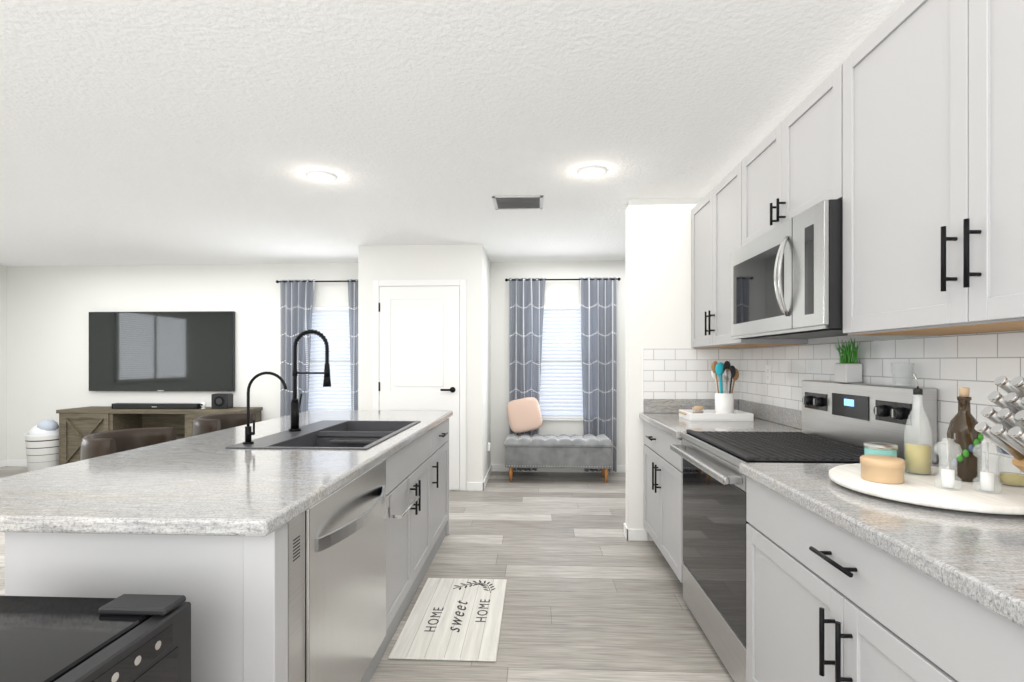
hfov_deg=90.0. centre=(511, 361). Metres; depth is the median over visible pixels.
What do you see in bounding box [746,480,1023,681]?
base cabinet
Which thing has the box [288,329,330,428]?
faucet
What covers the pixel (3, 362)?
wall
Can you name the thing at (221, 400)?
speaker box
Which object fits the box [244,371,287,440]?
faucet
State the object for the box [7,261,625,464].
wall
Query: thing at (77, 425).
tv console
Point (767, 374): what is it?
outlet
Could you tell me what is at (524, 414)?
pillow
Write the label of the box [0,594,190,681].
wine cooler
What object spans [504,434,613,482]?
bench
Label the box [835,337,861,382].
plant pot
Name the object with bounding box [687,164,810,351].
upper cabinet
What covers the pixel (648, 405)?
backsplash
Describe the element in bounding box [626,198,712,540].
wall
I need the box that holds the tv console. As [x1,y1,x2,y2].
[56,406,262,464]
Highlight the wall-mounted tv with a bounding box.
[89,311,234,390]
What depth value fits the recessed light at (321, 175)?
3.17 m
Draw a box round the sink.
[224,421,419,448]
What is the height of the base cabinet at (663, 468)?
0.872 m
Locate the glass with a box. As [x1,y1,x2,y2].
[891,363,914,385]
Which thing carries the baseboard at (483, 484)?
attached to the wall at (470, 264)
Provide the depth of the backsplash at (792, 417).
3.06 m
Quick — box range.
[670,380,936,681]
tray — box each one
[679,361,753,420]
[829,373,1023,514]
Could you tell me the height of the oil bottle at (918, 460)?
0.301 m
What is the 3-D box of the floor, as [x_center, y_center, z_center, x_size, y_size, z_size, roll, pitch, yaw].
[-1.621,1.330,2.254,9.690,0.100,7.790,0,0,3]
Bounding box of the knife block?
[974,376,1023,472]
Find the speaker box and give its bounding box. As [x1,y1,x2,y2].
[211,393,232,408]
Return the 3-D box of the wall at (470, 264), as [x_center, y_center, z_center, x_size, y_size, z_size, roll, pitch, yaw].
[-0.895,0.060,5.548,1.250,2.440,0.900,0,0,3]
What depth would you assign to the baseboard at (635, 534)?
3.65 m
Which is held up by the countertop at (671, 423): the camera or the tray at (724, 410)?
the tray at (724, 410)
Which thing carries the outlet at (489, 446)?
attached to the wall at (470, 264)
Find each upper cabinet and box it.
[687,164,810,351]
[739,70,834,246]
[835,0,1023,339]
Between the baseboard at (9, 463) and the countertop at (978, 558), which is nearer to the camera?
the countertop at (978, 558)
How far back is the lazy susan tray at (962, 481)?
1.41 m
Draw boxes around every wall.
[0,265,6,460]
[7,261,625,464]
[358,244,490,489]
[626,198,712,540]
[753,330,1021,464]
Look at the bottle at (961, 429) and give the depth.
1.44 m
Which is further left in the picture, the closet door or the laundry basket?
the laundry basket
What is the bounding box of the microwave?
[731,199,847,338]
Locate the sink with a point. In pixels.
(317, 434)
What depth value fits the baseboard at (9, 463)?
6.23 m
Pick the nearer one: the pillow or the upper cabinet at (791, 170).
the upper cabinet at (791, 170)
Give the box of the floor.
[0,466,733,681]
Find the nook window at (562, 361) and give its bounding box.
[505,277,620,471]
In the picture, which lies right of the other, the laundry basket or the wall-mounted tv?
the wall-mounted tv
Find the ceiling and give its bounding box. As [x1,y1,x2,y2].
[0,0,904,265]
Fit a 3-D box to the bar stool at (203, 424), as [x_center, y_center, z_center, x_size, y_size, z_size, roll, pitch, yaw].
[-1.818,0.815,3.309,0.433,0.929,0.455,0,0,3]
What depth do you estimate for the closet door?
5.08 m
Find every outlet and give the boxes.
[487,442,490,454]
[765,365,770,383]
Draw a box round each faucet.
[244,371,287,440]
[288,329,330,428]
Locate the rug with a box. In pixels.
[388,578,506,661]
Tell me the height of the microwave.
0.469 m
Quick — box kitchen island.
[5,413,452,681]
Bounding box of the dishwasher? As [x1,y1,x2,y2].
[263,458,385,681]
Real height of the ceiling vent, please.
0.015 m
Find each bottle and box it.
[903,373,932,475]
[946,386,985,482]
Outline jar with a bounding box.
[863,441,897,473]
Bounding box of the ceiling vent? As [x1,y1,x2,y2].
[492,195,542,209]
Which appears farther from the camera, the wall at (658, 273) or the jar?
the wall at (658, 273)
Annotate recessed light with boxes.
[305,170,336,181]
[577,165,607,177]
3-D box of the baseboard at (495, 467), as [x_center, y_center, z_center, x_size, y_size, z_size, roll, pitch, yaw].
[1.514,1.237,5.876,3.529,0.084,0.016,0,0,3]
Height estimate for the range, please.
1.183 m
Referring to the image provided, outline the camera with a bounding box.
[201,402,205,408]
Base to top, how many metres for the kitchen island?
0.877 m
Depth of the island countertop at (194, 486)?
1.50 m
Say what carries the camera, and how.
on the tv console
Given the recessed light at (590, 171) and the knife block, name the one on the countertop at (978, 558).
the knife block
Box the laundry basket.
[24,420,58,471]
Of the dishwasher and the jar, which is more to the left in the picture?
the dishwasher
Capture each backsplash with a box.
[643,400,738,411]
[739,400,801,427]
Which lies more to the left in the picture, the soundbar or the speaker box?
the soundbar
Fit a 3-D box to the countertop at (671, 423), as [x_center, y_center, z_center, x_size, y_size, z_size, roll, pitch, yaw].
[1.242,0.386,3.155,0.713,0.040,0.975,0,0,3]
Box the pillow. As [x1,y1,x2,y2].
[507,397,541,432]
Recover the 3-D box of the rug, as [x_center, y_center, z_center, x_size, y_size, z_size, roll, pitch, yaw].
[-0.281,1.272,2.591,0.465,0.012,0.810,0,0,3]
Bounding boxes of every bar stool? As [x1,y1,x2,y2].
[80,427,176,460]
[192,413,255,435]
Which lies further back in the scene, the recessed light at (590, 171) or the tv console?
the tv console
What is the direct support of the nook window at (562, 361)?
in the wall at (49, 308)
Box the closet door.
[373,279,465,490]
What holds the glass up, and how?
on the range
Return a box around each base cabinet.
[644,424,683,582]
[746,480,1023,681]
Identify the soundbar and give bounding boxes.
[112,403,201,408]
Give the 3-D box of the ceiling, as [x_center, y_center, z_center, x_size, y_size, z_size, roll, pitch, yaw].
[-1.621,-1.210,2.254,9.690,0.100,7.790,0,0,3]
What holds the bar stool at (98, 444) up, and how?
on the floor
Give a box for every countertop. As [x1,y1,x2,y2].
[0,410,451,540]
[639,412,801,439]
[739,463,1023,635]
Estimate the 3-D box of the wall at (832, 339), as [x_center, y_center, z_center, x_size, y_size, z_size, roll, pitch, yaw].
[1.561,0.060,1.038,0.120,2.440,5.420,0,0,3]
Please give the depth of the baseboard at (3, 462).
6.18 m
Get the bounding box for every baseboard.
[0,460,5,467]
[6,459,26,466]
[481,464,491,490]
[492,464,625,472]
[623,523,647,537]

